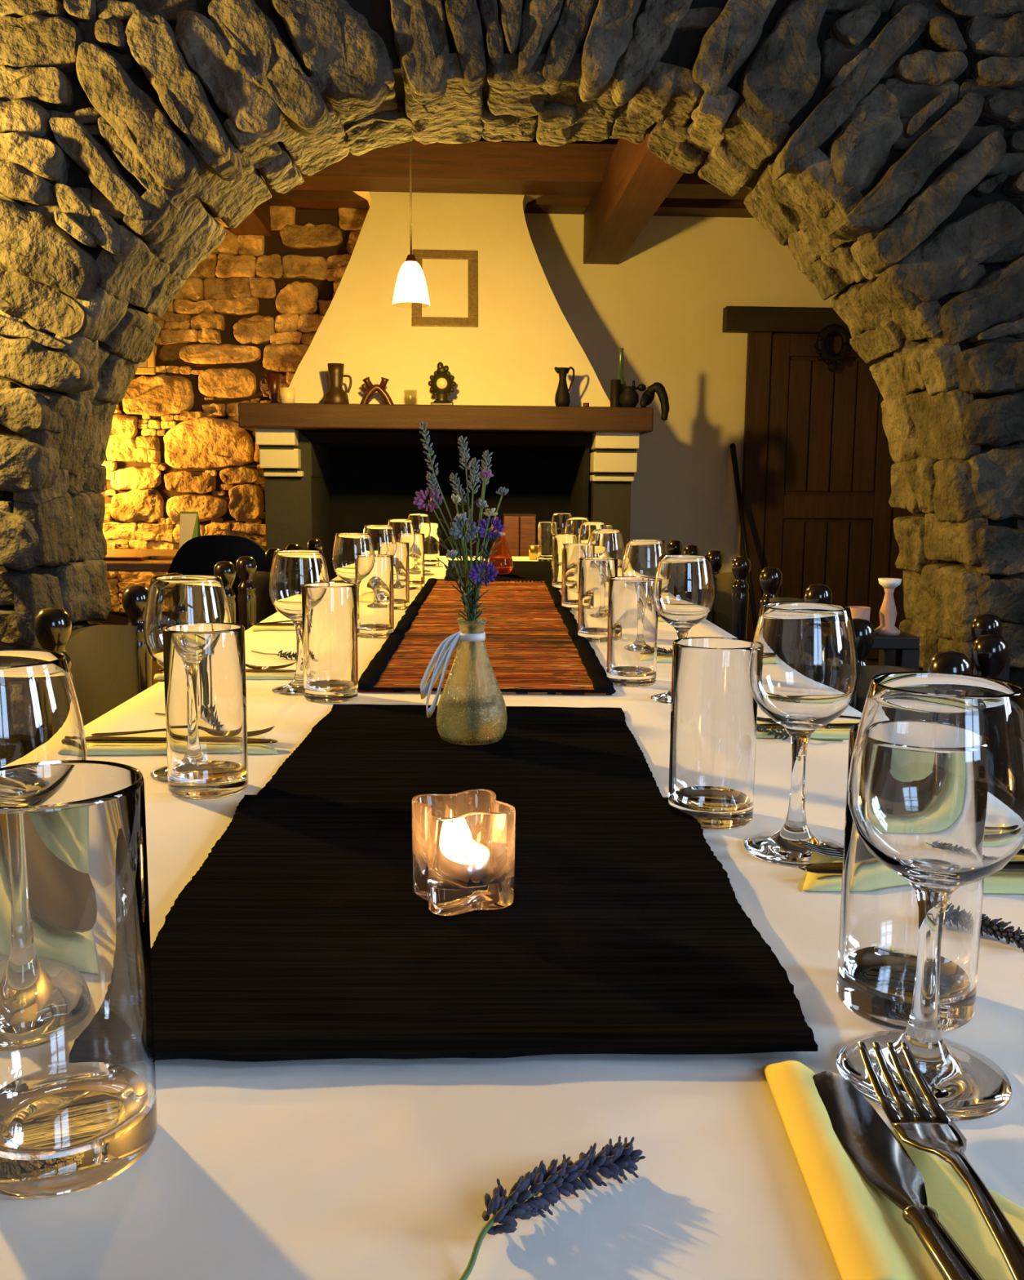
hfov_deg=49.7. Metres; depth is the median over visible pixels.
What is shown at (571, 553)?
tumbler
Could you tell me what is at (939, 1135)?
fork
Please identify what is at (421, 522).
bowl
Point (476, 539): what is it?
stem
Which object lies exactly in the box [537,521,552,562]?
tumbler
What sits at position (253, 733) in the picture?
fork
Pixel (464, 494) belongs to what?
stem
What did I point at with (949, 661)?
dining chair
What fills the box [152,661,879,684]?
floor
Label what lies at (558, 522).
bowl
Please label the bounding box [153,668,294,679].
napkin
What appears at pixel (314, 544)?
dining chair
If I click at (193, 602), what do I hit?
bowl
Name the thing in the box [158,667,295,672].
table knife
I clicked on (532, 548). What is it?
votive
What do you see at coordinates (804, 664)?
bowl
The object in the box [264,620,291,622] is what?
fork
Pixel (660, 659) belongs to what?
napkin
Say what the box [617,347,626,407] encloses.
bottle
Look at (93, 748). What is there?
napkin
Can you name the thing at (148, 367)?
framed picture
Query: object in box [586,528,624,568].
wine glass
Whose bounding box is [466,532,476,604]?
seed pod
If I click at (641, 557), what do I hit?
bowl
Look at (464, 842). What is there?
tealight holder
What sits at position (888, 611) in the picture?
candle stand
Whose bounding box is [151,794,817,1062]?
placemat
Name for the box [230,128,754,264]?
ceiling
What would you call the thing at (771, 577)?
dining chair
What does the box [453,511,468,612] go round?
seed pod
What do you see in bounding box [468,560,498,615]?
scabious
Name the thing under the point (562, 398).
pitcher
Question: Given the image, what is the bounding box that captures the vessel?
[360,377,394,404]
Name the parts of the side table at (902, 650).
leg, leg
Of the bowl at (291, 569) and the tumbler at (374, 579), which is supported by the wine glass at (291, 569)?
the bowl at (291, 569)
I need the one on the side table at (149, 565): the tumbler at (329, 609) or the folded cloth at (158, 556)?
the folded cloth at (158, 556)
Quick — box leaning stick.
[729,443,758,633]
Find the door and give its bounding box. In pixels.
[722,306,911,662]
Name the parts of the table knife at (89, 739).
handle, blade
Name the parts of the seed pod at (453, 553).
stem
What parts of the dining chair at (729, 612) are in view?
post, backrest, post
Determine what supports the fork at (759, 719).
on the napkin at (820, 733)
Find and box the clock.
[428,361,456,404]
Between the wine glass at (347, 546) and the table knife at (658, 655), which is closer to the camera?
the table knife at (658, 655)
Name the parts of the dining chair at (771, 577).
post, backrest, post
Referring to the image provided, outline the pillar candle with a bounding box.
[606,524,612,528]
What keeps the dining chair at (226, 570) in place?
on the floor
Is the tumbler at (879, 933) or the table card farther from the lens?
the table card
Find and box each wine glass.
[0,648,87,768]
[143,574,231,782]
[269,549,328,695]
[332,532,375,636]
[363,524,396,554]
[387,519,415,590]
[408,513,431,573]
[551,512,572,567]
[564,516,589,534]
[577,521,607,543]
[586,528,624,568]
[622,539,667,650]
[650,554,715,704]
[743,601,858,866]
[835,671,1023,1120]
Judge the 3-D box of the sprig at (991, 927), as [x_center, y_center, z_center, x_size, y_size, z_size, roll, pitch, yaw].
[0.289,0.176,0.690,0.021,0.015,0.070,-7,11,-43]
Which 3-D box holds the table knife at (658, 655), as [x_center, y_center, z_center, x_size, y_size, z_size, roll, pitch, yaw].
[0.311,0.024,1.780,0.203,0.006,0.024,0,8,-3]
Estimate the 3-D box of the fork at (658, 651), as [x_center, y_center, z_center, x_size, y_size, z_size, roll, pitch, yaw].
[0.319,0.018,1.815,0.196,0.011,0.024,0,8,-3]
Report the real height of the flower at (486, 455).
0.303 m
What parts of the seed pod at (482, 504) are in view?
stem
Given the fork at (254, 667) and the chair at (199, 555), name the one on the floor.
the chair at (199, 555)
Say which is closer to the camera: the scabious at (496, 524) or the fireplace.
the scabious at (496, 524)
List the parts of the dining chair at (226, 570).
post, post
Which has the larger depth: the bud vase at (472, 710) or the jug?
the jug
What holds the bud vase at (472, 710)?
on the placemat at (354, 749)
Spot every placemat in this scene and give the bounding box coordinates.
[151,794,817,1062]
[257,704,663,798]
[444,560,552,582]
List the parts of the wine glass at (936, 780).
stem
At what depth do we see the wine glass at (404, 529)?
2.93 m
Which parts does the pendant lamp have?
cord, bulb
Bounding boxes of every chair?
[33,584,153,725]
[165,560,236,623]
[168,534,269,622]
[235,547,280,631]
[285,537,322,551]
[667,540,700,555]
[706,550,751,639]
[759,566,832,616]
[849,617,972,713]
[970,613,1010,680]
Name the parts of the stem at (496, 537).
stem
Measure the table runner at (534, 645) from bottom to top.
0.009 m
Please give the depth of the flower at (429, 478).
1.15 m
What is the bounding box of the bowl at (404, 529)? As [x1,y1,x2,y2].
[387,519,415,549]
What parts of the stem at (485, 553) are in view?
stem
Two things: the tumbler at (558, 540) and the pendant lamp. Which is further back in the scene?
the pendant lamp
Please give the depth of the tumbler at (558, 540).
2.98 m
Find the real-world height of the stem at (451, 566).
0.192 m
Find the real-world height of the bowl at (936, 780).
0.092 m
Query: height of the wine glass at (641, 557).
0.188 m
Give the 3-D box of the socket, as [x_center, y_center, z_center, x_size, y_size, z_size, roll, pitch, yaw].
[-0.365,-1.365,3.994,0.040,0.050,0.040,0,8,-1]
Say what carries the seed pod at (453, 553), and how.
in the bud vase at (472, 710)
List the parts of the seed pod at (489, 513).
stem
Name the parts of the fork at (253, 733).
handle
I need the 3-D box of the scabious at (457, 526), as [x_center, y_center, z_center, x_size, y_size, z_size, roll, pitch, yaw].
[-0.050,-0.013,1.167,0.032,0.232,0.029,0,8,-1]
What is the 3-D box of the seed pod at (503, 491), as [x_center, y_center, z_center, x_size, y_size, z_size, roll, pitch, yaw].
[-0.025,-0.032,1.189,0.042,0.265,0.012,-1,8,-14]
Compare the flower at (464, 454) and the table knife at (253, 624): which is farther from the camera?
the table knife at (253, 624)
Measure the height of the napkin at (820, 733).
0.006 m
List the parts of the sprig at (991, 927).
stem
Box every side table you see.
[105,548,178,572]
[871,628,919,671]
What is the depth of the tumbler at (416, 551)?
2.97 m
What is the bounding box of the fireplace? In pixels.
[237,191,653,580]
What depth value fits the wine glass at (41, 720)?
0.53 m
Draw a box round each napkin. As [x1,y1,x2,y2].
[86,733,278,755]
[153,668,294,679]
[249,626,296,631]
[657,617,703,622]
[657,656,672,662]
[756,720,860,738]
[762,1060,1023,1279]
[802,844,1023,893]
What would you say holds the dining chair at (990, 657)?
on the floor
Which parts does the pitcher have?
spout, handle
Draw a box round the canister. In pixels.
[610,379,621,407]
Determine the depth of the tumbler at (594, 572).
1.97 m
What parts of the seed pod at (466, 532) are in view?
stem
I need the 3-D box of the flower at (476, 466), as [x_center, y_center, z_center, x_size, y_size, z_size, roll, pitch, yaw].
[-0.042,-0.044,1.170,0.015,0.294,0.021,0,8,-1]
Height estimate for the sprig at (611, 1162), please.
0.020 m
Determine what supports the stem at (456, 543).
in the bud vase at (472, 710)
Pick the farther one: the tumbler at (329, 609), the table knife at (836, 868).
the tumbler at (329, 609)
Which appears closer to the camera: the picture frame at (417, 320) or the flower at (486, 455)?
the flower at (486, 455)
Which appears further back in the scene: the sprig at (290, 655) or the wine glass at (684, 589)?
the sprig at (290, 655)
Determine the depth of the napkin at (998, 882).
0.76 m
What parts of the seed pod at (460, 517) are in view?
stem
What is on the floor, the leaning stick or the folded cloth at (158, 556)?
the leaning stick
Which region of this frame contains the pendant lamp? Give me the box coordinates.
[401,141,421,298]
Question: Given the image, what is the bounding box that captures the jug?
[324,363,352,404]
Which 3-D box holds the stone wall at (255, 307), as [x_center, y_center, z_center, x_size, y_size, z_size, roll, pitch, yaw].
[-2.005,-1.372,6.374,2.493,3.000,0.313,0,8,-3]
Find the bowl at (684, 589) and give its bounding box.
[653,554,715,627]
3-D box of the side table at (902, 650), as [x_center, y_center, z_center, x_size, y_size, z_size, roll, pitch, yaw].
[0.842,0.325,2.663,0.190,0.692,0.150,0,8,-1]
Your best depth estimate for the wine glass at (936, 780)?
0.48 m
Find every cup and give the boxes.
[280,387,295,403]
[849,605,871,621]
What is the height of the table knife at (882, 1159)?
0.006 m
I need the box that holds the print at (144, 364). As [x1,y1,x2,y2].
[137,359,147,367]
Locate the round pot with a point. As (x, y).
(628, 397)
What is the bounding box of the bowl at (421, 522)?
[408,513,431,541]
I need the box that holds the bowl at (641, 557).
[622,539,667,577]
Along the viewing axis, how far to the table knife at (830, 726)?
1.25 m
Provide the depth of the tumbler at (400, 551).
2.47 m
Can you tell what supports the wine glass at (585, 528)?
on the tablecloth
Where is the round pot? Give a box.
[619,380,639,407]
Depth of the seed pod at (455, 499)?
1.15 m
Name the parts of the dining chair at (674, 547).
post, post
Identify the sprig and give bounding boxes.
[251,649,297,660]
[459,1135,645,1279]
[657,647,672,653]
[756,723,843,741]
[981,913,1023,951]
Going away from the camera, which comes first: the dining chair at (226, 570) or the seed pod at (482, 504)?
the seed pod at (482, 504)
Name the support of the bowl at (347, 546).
on the wine glass at (347, 546)
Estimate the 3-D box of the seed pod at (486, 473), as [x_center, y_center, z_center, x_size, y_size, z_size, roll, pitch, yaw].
[-0.035,-0.040,1.179,0.010,0.284,0.031,8,11,43]
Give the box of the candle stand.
[875,577,902,635]
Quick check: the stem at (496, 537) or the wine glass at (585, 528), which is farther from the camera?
the wine glass at (585, 528)
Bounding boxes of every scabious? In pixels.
[413,487,466,586]
[449,517,479,621]
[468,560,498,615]
[476,516,505,590]
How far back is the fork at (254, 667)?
1.62 m
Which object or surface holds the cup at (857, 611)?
on the side table at (902, 650)
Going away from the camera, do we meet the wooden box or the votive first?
the votive
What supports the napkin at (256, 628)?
on the tablecloth
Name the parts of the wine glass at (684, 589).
stem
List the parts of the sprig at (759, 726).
stem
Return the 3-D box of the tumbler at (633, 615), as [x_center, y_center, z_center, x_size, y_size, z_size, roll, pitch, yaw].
[0.170,-0.013,1.561,0.070,0.149,0.070,8,11,42]
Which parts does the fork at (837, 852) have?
handle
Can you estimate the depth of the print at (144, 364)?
6.18 m
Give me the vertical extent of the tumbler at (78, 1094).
0.156 m
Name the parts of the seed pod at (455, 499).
stem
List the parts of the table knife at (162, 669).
handle, blade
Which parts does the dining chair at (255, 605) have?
post, backrest, post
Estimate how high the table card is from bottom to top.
0.190 m
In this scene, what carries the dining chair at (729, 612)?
on the floor
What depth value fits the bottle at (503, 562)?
3.42 m
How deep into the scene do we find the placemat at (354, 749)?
1.11 m
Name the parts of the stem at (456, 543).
stem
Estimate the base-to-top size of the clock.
0.212 m
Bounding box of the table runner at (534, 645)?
[358,577,616,695]
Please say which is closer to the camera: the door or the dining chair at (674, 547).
the dining chair at (674, 547)
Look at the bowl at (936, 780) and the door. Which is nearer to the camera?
the bowl at (936, 780)
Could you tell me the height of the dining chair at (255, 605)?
0.841 m
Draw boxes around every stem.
[436,527,475,617]
[436,557,479,621]
[440,512,480,621]
[458,527,491,621]
[460,488,485,614]
[465,545,497,621]
[466,528,502,621]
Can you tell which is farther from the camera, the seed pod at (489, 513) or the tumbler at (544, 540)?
the tumbler at (544, 540)
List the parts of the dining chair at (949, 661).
post, backrest, post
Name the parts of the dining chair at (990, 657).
post, backrest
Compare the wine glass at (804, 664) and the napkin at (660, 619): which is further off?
the napkin at (660, 619)
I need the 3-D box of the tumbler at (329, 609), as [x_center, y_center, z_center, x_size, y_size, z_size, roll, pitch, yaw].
[-0.235,0.002,1.429,0.070,0.149,0.070,-4,9,-27]
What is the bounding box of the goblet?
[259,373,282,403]
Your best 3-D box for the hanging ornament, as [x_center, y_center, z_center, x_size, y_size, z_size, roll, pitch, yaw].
[1.845,-1.675,6.341,0.224,0.271,0.064,0,8,-3]
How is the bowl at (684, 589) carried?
on the wine glass at (684, 589)
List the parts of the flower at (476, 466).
stem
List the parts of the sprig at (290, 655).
stem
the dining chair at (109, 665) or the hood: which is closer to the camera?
the dining chair at (109, 665)
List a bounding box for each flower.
[418,420,472,604]
[426,472,472,612]
[449,472,470,621]
[457,435,471,585]
[466,457,479,611]
[474,449,493,583]
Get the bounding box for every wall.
[0,0,1023,691]
[87,205,368,661]
[394,213,838,573]
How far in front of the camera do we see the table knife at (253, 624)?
2.12 m
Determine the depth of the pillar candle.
4.17 m
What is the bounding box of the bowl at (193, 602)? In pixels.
[143,574,231,667]
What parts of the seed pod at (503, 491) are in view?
stem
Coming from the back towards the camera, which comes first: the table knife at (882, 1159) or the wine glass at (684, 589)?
the wine glass at (684, 589)
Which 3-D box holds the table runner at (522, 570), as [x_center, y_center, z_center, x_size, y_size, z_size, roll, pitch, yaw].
[-0.034,-0.228,3.635,0.381,0.004,0.998,0,8,-1]
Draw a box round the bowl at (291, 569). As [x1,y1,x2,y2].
[269,549,328,620]
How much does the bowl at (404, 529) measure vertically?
0.092 m
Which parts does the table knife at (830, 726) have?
blade, handle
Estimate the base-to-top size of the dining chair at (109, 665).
0.841 m
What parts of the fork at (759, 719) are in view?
handle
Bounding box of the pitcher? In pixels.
[554,366,574,406]
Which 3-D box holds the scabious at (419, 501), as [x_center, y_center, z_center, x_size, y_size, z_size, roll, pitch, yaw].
[-0.071,-0.029,1.169,0.067,0.264,0.014,-2,8,-19]
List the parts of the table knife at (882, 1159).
blade, handle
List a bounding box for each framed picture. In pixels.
[135,312,155,374]
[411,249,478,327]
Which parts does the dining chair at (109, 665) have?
post, backrest, post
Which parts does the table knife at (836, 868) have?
blade, handle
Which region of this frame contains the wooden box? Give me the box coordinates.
[502,513,536,556]
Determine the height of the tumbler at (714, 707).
0.149 m
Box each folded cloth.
[102,555,151,560]
[150,554,175,559]
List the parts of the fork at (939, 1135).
handle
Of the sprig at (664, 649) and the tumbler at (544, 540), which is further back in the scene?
the tumbler at (544, 540)
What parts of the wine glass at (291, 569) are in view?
stem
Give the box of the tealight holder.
[412,789,515,915]
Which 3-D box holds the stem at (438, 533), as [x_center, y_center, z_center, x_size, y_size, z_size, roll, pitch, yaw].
[-0.054,-0.009,1.175,0.056,0.222,0.028,-1,8,-12]
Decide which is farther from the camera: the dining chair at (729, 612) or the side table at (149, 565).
the side table at (149, 565)
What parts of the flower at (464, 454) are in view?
stem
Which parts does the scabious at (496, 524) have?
stem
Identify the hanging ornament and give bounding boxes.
[813,324,852,372]
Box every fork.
[90,725,275,737]
[162,662,296,669]
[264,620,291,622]
[657,649,672,653]
[757,715,861,724]
[799,840,1023,858]
[858,1041,1023,1279]
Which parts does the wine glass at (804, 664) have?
stem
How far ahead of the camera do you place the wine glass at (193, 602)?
1.01 m
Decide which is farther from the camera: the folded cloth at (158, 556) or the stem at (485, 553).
the folded cloth at (158, 556)
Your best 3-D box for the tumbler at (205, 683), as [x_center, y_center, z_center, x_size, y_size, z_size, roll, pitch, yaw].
[-0.275,0.062,0.992,0.070,0.149,0.070,0,8,-5]
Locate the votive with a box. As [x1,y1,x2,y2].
[528,545,537,559]
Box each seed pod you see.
[445,549,468,621]
[451,493,467,608]
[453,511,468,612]
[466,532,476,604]
[473,507,497,621]
[475,468,493,585]
[475,498,488,563]
[483,486,509,560]
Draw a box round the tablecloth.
[0,555,1023,1279]
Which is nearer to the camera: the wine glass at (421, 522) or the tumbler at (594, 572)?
the tumbler at (594, 572)
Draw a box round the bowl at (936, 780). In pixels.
[848,671,1023,888]
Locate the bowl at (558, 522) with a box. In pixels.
[551,512,572,534]
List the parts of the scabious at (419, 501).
stem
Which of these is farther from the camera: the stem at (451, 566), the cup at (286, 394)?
the cup at (286, 394)
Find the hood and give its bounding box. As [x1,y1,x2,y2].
[288,191,610,407]
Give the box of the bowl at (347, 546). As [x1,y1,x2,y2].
[332,532,375,583]
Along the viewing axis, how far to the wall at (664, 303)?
6.37 m
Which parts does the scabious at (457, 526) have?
stem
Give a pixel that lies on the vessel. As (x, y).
(371, 389)
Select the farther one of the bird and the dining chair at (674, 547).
the bird
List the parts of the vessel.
spout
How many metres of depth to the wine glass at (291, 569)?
1.44 m
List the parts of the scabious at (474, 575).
stem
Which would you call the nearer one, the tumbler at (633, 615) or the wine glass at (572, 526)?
the tumbler at (633, 615)
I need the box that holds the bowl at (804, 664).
[749,601,858,730]
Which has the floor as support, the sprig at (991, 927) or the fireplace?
the fireplace
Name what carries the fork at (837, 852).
on the napkin at (998, 882)
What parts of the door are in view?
rail, rail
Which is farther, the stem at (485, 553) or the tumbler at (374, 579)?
the tumbler at (374, 579)
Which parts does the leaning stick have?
knob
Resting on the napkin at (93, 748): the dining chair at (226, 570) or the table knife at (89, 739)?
the table knife at (89, 739)
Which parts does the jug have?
handle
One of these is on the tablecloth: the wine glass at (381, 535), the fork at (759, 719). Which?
the wine glass at (381, 535)
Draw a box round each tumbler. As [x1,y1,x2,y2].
[0,760,157,1198]
[162,622,248,799]
[302,582,358,702]
[355,554,394,638]
[386,542,409,609]
[409,533,425,589]
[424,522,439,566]
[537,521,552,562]
[551,533,578,590]
[561,542,588,611]
[577,556,617,642]
[606,576,657,686]
[668,636,757,830]
[836,722,984,1031]
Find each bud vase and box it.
[420,617,507,745]
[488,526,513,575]
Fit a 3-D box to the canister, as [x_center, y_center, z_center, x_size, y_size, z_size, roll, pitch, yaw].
[0.506,-1.202,5.399,0.052,0.135,0.052,0,8,-3]
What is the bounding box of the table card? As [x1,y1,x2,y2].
[179,511,200,548]
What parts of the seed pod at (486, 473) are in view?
stem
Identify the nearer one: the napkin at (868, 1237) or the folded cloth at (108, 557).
the napkin at (868, 1237)
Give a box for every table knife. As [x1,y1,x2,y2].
[85,736,278,743]
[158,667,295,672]
[252,622,294,626]
[328,580,345,582]
[657,653,672,656]
[756,723,856,728]
[798,861,1023,874]
[813,1071,985,1279]
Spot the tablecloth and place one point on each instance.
(349, 1168)
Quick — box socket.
[405,254,417,270]
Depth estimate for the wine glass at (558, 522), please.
3.80 m
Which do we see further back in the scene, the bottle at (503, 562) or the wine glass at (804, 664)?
the bottle at (503, 562)
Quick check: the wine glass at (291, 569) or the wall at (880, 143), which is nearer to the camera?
the wine glass at (291, 569)
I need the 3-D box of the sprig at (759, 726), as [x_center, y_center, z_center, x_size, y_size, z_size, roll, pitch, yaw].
[0.293,0.101,1.233,0.143,0.016,0.038,6,9,33]
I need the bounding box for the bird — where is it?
[635,382,669,421]
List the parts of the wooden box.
panel, panel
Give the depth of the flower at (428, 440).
1.15 m
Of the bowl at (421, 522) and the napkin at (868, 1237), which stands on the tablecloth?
the napkin at (868, 1237)
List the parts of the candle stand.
dish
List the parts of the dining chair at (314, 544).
post, post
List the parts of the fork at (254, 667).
handle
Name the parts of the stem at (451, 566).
stem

